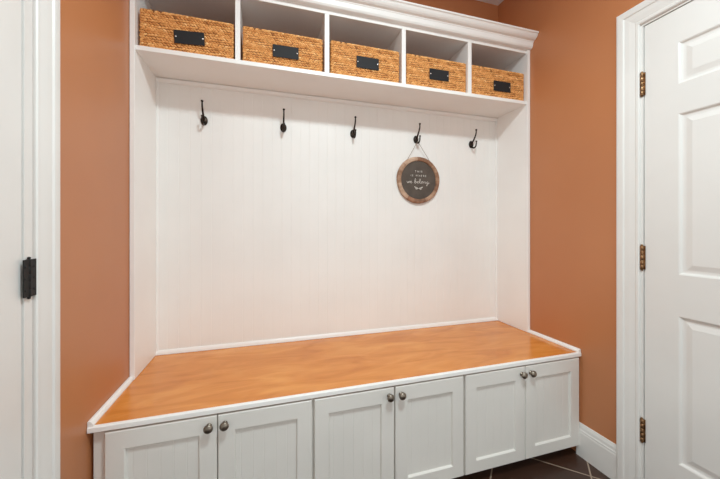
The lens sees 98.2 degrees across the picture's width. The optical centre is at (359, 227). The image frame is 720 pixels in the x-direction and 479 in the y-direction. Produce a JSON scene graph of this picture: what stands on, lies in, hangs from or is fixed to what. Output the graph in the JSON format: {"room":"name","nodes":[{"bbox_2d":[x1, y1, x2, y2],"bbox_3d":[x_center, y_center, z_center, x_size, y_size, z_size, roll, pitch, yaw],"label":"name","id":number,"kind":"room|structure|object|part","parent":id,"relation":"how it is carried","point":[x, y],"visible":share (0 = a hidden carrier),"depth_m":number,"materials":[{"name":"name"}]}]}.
{"room":"mudroom","nodes":[
{"label":"mudroom","id":0,"kind":"room"},
{"bbox_2d":[60,0,129,478],"bbox_3d":[-0.822,-0.188,0.630,0.120,2.690,1.900,0,0,-17],"label":"wall","id":1,"kind":"structure","parent":0,"point":[94,34],"depth_m":1.01,"materials":[{"name":"paint"}]},
{"bbox_2d":[0,0,35,478],"bbox_3d":[-0.685,0.148,0.347,0.046,2.002,0.846,0,0,-17],"label":"door","id":2,"kind":"structure","parent":1,"relation":"in","point":[17,275],"depth_m":0.69,"materials":[{"name":"white paint"}]},
{"bbox_2d":[22,0,31,478],"bbox_3d":[-0.726,0.138,0.318,0.124,2.039,0.873,0,0,-17],"label":"trim","id":3,"kind":"structure","parent":1,"relation":"attached to","point":[26,4],"depth_m":0.73,"materials":[{"name":"white paint"}]},
{"bbox_2d":[32,0,59,478],"bbox_3d":[-0.660,0.097,0.337,0.022,2.120,1.035,0,0,-17],"label":"trim","id":4,"kind":"structure","parent":1,"relation":"attached to","point":[45,13],"depth_m":0.79,"materials":[{"name":"white paint"}]},
{"bbox_2d":[403,0,497,21],"bbox_3d":[-0.059,-0.188,1.913,2.319,2.690,0.120,0,0,-17],"label":"wall","id":5,"kind":"structure","parent":0,"point":[475,8],"depth_m":2.08,"materials":[{"name":"paint"}]},
{"bbox_2d":[477,0,502,4],"bbox_3d":[0.472,-1.583,0.141,5.679,0.100,3.820,0,0,-17],"label":"ceiling","id":6,"kind":"structure","parent":0,"point":[495,2],"depth_m":2.12,"materials":[{"name":"white paint"}]},
{"bbox_2d":[453,447,609,478],"bbox_3d":[0.472,1.207,0.141,5.679,0.100,3.820,0,0,-17],"label":"floor","id":7,"kind":"structure","parent":0,"point":[564,463],"depth_m":1.49,"materials":[{"name":"brown tile"}]},
{"bbox_2d":[94,399,311,478],"bbox_3d":[-0.598,0.906,1.358,0.706,0.503,0.610,0,0,-17],"label":"base cabinet","id":8,"kind":"object","parent":7,"relation":"on","point":[274,441],"visible":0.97,"depth_m":1.10,"materials":[{"name":"white paint"}]},
{"bbox_3d":[-0.665,0.883,1.058,0.332,0.445,0.017,0,0,-17],"label":"door","id":9,"kind":"part","parent":8,"relation":"part of","materials":[{"name":"white paint"}]},
{"bbox_3d":[-0.666,0.887,1.059,0.220,0.327,0.001,0,0,-17],"label":"door panel","id":10,"kind":"part","parent":8,"relation":"part of","materials":[{"name":"white paint"}]},
{"bbox_3d":[-0.524,0.693,1.077,0.031,0.031,0.028,0,0,-17],"label":"knob","id":11,"kind":"part","parent":8,"relation":"part of","materials":[{"name":"grey metal"}]},
{"bbox_3d":[-0.475,0.693,1.091,0.031,0.031,0.028,0,0,-17],"label":"knob","id":12,"kind":"part","parent":8,"relation":"part of","materials":[{"name":"grey metal"}]},
{"bbox_3d":[-0.344,0.883,1.154,0.331,0.445,0.017,0,0,-17],"label":"door","id":13,"kind":"part","parent":8,"relation":"part of","materials":[{"name":"white paint"}]},
{"bbox_3d":[-0.345,0.887,1.155,0.218,0.327,0.001,0,0,-17],"label":"door panel","id":14,"kind":"part","parent":8,"relation":"part of","materials":[{"name":"white paint"}]},
{"bbox_2d":[87,320,580,433],"bbox_3d":[0.044,0.636,1.569,2.077,0.036,0.594,0,0,-17],"label":"bench","id":15,"kind":"object","parent":8,"relation":"on","point":[170,387],"visible":0.96,"depth_m":1.41,"materials":[{"name":"brown wood"}]},
{"bbox_3d":[-0.904,0.626,1.144,0.016,0.017,0.317,0,0,-17],"label":"moulding","id":16,"kind":"part","parent":15,"relation":"part of","materials":[{"name":"white paint"}]},
{"bbox_2d":[130,0,538,379],"bbox_3d":[0.007,-0.258,1.693,2.076,1.785,0.337,0,0,-17],"label":"hall tree","id":17,"kind":"object","parent":15,"relation":"on","point":[245,230],"visible":0.86,"depth_m":1.74,"materials":[{"name":"white paint"}]},
{"bbox_3d":[-0.987,-0.220,1.427,0.018,1.709,0.273,0,0,-17],"label":"panel","id":18,"kind":"part","parent":17,"relation":"part of","materials":[{"name":"white paint"}]},
{"bbox_3d":[-1.009,-0.056,1.554,0.012,1.342,0.006,0,0,-17],"label":"corner moulding","id":19,"kind":"part","parent":17,"relation":"part of","materials":[{"name":"white paint"}]},
{"bbox_2d":[139,8,234,58],"bbox_3d":[-0.789,-0.849,1.484,0.377,0.170,0.244,0,0,-17],"label":"woven basket","id":20,"kind":"object","parent":17,"relation":"on","point":[158,29],"visible":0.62,"depth_m":1.37,"materials":[{"name":"brown wicker"}]},
{"bbox_3d":[-0.750,-0.835,1.372,0.121,0.058,0.002,-4,1,-17],"label":"label plate","id":21,"kind":"part","parent":20,"relation":"part of","materials":[{"name":"black metal"}]},
{"bbox_2d":[200,100,207,125],"bbox_3d":[-0.799,-0.580,1.587,0.035,0.122,0.063,0,0,-17],"label":"coat hook","id":22,"kind":"object","parent":17,"relation":"attached to","point":[204,120],"visible":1,"depth_m":1.58,"materials":[{"name":"black metal"}]},
{"bbox_2d":[242,26,322,71],"bbox_3d":[-0.396,-0.849,1.601,0.377,0.170,0.244,0,0,-17],"label":"woven basket","id":23,"kind":"object","parent":17,"relation":"on","point":[259,45],"visible":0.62,"depth_m":1.49,"materials":[{"name":"brown wicker"}]},
{"bbox_3d":[-0.355,-0.839,1.490,0.121,0.058,0.002,-1,0,-17],"label":"label plate","id":24,"kind":"part","parent":23,"relation":"part of","materials":[{"name":"black metal"}]},
{"bbox_2d":[280,108,286,131],"bbox_3d":[-0.417,-0.580,1.702,0.035,0.122,0.063,0,0,-17],"label":"coat hook","id":25,"kind":"object","parent":17,"relation":"attached to","point":[283,127],"visible":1,"depth_m":1.69,"materials":[{"name":"black metal"}]},
{"bbox_3d":[-0.037,-0.736,1.842,2.039,0.020,0.013,0,0,-17],"label":"moulding","id":26,"kind":"part","parent":17,"relation":"part of","materials":[{"name":"white paint"}]},
{"bbox_3d":[-0.038,0.624,1.843,2.039,0.021,0.011,0,0,-17],"label":"moulding","id":27,"kind":"part","parent":17,"relation":"part of","materials":[{"name":"white paint"}]},
{"bbox_2d":[136,45,526,117],"bbox_3d":[-0.003,-0.757,1.727,2.039,0.020,0.265,0,0,-17],"label":"shelf","id":28,"kind":"object","parent":17,"relation":"attached to","point":[165,65],"depth_m":1.64,"materials":[{"name":"white paint"}]},
{"bbox_2d":[350,116,355,137],"bbox_3d":[-0.033,-0.580,1.817,0.035,0.122,0.063,0,0,-17],"label":"coat hook","id":29,"kind":"object","parent":17,"relation":"attached to","point":[353,132],"visible":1,"depth_m":1.82,"materials":[{"name":"black metal"}]},
{"bbox_2d":[329,40,398,82],"bbox_3d":[-0.001,-0.852,1.720,0.377,0.175,0.244,0,0,-17],"label":"woven basket","id":30,"kind":"object","parent":17,"relation":"on","point":[349,59],"visible":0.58,"depth_m":1.61,"materials":[{"name":"brown wicker"}]},
{"bbox_3d":[0.040,-0.848,1.609,0.121,0.060,0.002,0,0,-17],"label":"label plate","id":31,"kind":"part","parent":30,"relation":"part of","materials":[{"name":"black metal"}]},
{"bbox_3d":[0.021,-1.112,1.645,2.076,0.076,0.238,0,0,-17],"label":"crown moulding","id":32,"kind":"part","parent":17,"relation":"part of","materials":[{"name":"white paint"}]},
{"bbox_2d":[413,123,420,143],"bbox_3d":[0.360,-0.580,1.935,0.035,0.122,0.063,0,0,-17],"label":"coat hook","id":33,"kind":"object","parent":17,"relation":"attached to","point":[415,139],"visible":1,"depth_m":1.93,"materials":[{"name":"black metal"}]},
{"bbox_2d":[397,141,438,203],"bbox_3d":[0.369,-0.343,1.952,0.292,0.386,0.028,0,0,-17],"label":"round sign","id":34,"kind":"object","parent":33,"relation":"hanging from","point":[417,177],"visible":1,"depth_m":1.95,"materials":[{"name":"brown wood"}]},
{"bbox_2d":[406,54,465,91],"bbox_3d":[0.396,-0.852,1.839,0.377,0.175,0.244,0,0,-17],"label":"woven basket","id":35,"kind":"object","parent":17,"relation":"on","point":[431,72],"visible":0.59,"depth_m":1.72,"materials":[{"name":"brown wicker"}]},
{"bbox_3d":[0.439,-0.846,1.728,0.121,0.060,0.002,-1,0,-17],"label":"label plate","id":36,"kind":"part","parent":35,"relation":"part of","materials":[{"name":"black metal"}]},
{"bbox_2d":[469,129,476,148],"bbox_3d":[0.749,-0.580,2.051,0.035,0.122,0.063,0,0,-17],"label":"coat hook","id":37,"kind":"object","parent":17,"relation":"attached to","point":[470,142],"visible":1,"depth_m":2.05,"materials":[{"name":"black metal"}]},
{"bbox_3d":[0.932,-0.056,2.136,0.012,1.342,0.006,0,0,-17],"label":"corner moulding","id":38,"kind":"part","parent":17,"relation":"part of","materials":[{"name":"white paint"}]},
{"bbox_2d":[472,65,523,100],"bbox_3d":[0.789,-0.852,1.957,0.377,0.175,0.244,0,0,-17],"label":"woven basket","id":39,"kind":"object","parent":17,"relation":"on","point":[486,81],"visible":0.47,"depth_m":1.84,"materials":[{"name":"brown wicker"}]},
{"bbox_3d":[0.844,-0.836,1.850,0.121,0.060,0.002,0,0,-17],"label":"label plate","id":40,"kind":"part","parent":39,"relation":"part of","materials":[{"name":"black metal"}]},
{"bbox_3d":[0.983,-0.220,2.018,0.018,1.709,0.273,0,0,-17],"label":"panel","id":41,"kind":"part","parent":17,"relation":"part of","materials":[{"name":"white paint"}]},
{"bbox_3d":[1.070,0.626,1.735,0.016,0.017,0.317,0,0,-17],"label":"moulding","id":42,"kind":"part","parent":15,"relation":"part of","materials":[{"name":"white paint"}]},
{"bbox_2d":[312,375,462,478],"bbox_3d":[0.065,0.906,1.557,0.678,0.503,0.610,0,0,-17],"label":"base cabinet","id":43,"kind":"object","parent":7,"relation":"on","point":[414,430],"visible":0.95,"depth_m":1.29,"materials":[{"name":"white paint"}]},
{"bbox_3d":[-0.018,0.883,1.252,0.330,0.445,0.017,0,0,-17],"label":"door","id":44,"kind":"part","parent":43,"relation":"part of","materials":[{"name":"white paint"}]},
{"bbox_3d":[-0.019,0.887,1.253,0.218,0.327,0.001,0,0,-17],"label":"door panel","id":45,"kind":"part","parent":43,"relation":"part of","materials":[{"name":"white paint"}]},
{"bbox_3d":[0.124,0.693,1.271,0.031,0.031,0.028,0,0,-17],"label":"knob","id":46,"kind":"part","parent":43,"relation":"part of","materials":[{"name":"grey metal"}]},
{"bbox_3d":[0.175,0.693,1.286,0.031,0.031,0.028,0,0,-17],"label":"knob","id":47,"kind":"part","parent":43,"relation":"part of","materials":[{"name":"grey metal"}]},
{"bbox_3d":[0.302,0.883,1.348,0.328,0.445,0.017,0,0,-17],"label":"door","id":48,"kind":"part","parent":43,"relation":"part of","materials":[{"name":"white paint"}]},
{"bbox_3d":[0.302,0.887,1.349,0.215,0.327,0.001,0,0,-17],"label":"door panel","id":49,"kind":"part","parent":43,"relation":"part of","materials":[{"name":"white paint"}]},
{"bbox_2d":[463,357,578,474],"bbox_3d":[0.716,0.906,1.752,0.682,0.503,0.610,0,0,-17],"label":"base cabinet","id":50,"kind":"object","parent":7,"relation":"on","point":[518,413],"visible":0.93,"depth_m":1.48,"materials":[{"name":"white paint"}]},
{"bbox_3d":[0.627,0.883,1.446,0.329,0.445,0.017,0,0,-17],"label":"door","id":51,"kind":"part","parent":50,"relation":"part of","materials":[{"name":"white paint"}]},
{"bbox_3d":[0.627,0.887,1.447,0.216,0.327,0.001,0,0,-17],"label":"door panel","id":52,"kind":"part","parent":50,"relation":"part of","materials":[{"name":"white paint"}]},
{"bbox_3d":[0.769,0.693,1.464,0.031,0.031,0.028,0,0,-17],"label":"knob","id":53,"kind":"part","parent":50,"relation":"part of","materials":[{"name":"grey metal"}]},
{"bbox_3d":[0.820,0.693,1.480,0.031,0.031,0.028,0,0,-17],"label":"knob","id":54,"kind":"part","parent":50,"relation":"part of","materials":[{"name":"grey metal"}]},
{"bbox_3d":[0.949,0.883,1.542,0.337,0.445,0.017,0,0,-17],"label":"door","id":55,"kind":"part","parent":50,"relation":"part of","materials":[{"name":"white paint"}]},
{"bbox_3d":[0.949,0.887,1.543,0.224,0.327,0.001,0,0,-17],"label":"door panel","id":56,"kind":"part","parent":50,"relation":"part of","materials":[{"name":"white paint"}]},
{"bbox_2d":[498,0,643,450],"bbox_3d":[1.284,-0.188,1.261,0.120,2.690,1.900,0,0,-17],"label":"wall","id":57,"kind":"structure","parent":0,"point":[573,52],"depth_m":1.59,"materials":[{"name":"paint"}]},
{"bbox_2d":[576,422,615,478],"bbox_3d":[1.141,1.075,1.507,0.014,0.165,0.192,0,0,-17],"label":"baseboard","id":58,"kind":"structure","parent":57,"relation":"attached to","point":[597,450],"depth_m":1.49,"materials":[{"name":"white paint"}]},
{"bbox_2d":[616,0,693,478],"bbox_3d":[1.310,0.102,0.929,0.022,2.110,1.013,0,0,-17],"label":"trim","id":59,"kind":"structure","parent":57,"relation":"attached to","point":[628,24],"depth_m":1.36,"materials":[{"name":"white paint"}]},
{"bbox_2d":[640,0,719,478],"bbox_3d":[1.332,0.148,0.944,0.048,2.002,0.830,0,0,-17],"label":"door","id":60,"kind":"structure","parent":57,"relation":"in","point":[680,81],"depth_m":1.21,"materials":[{"name":"white paint"}]}
]}

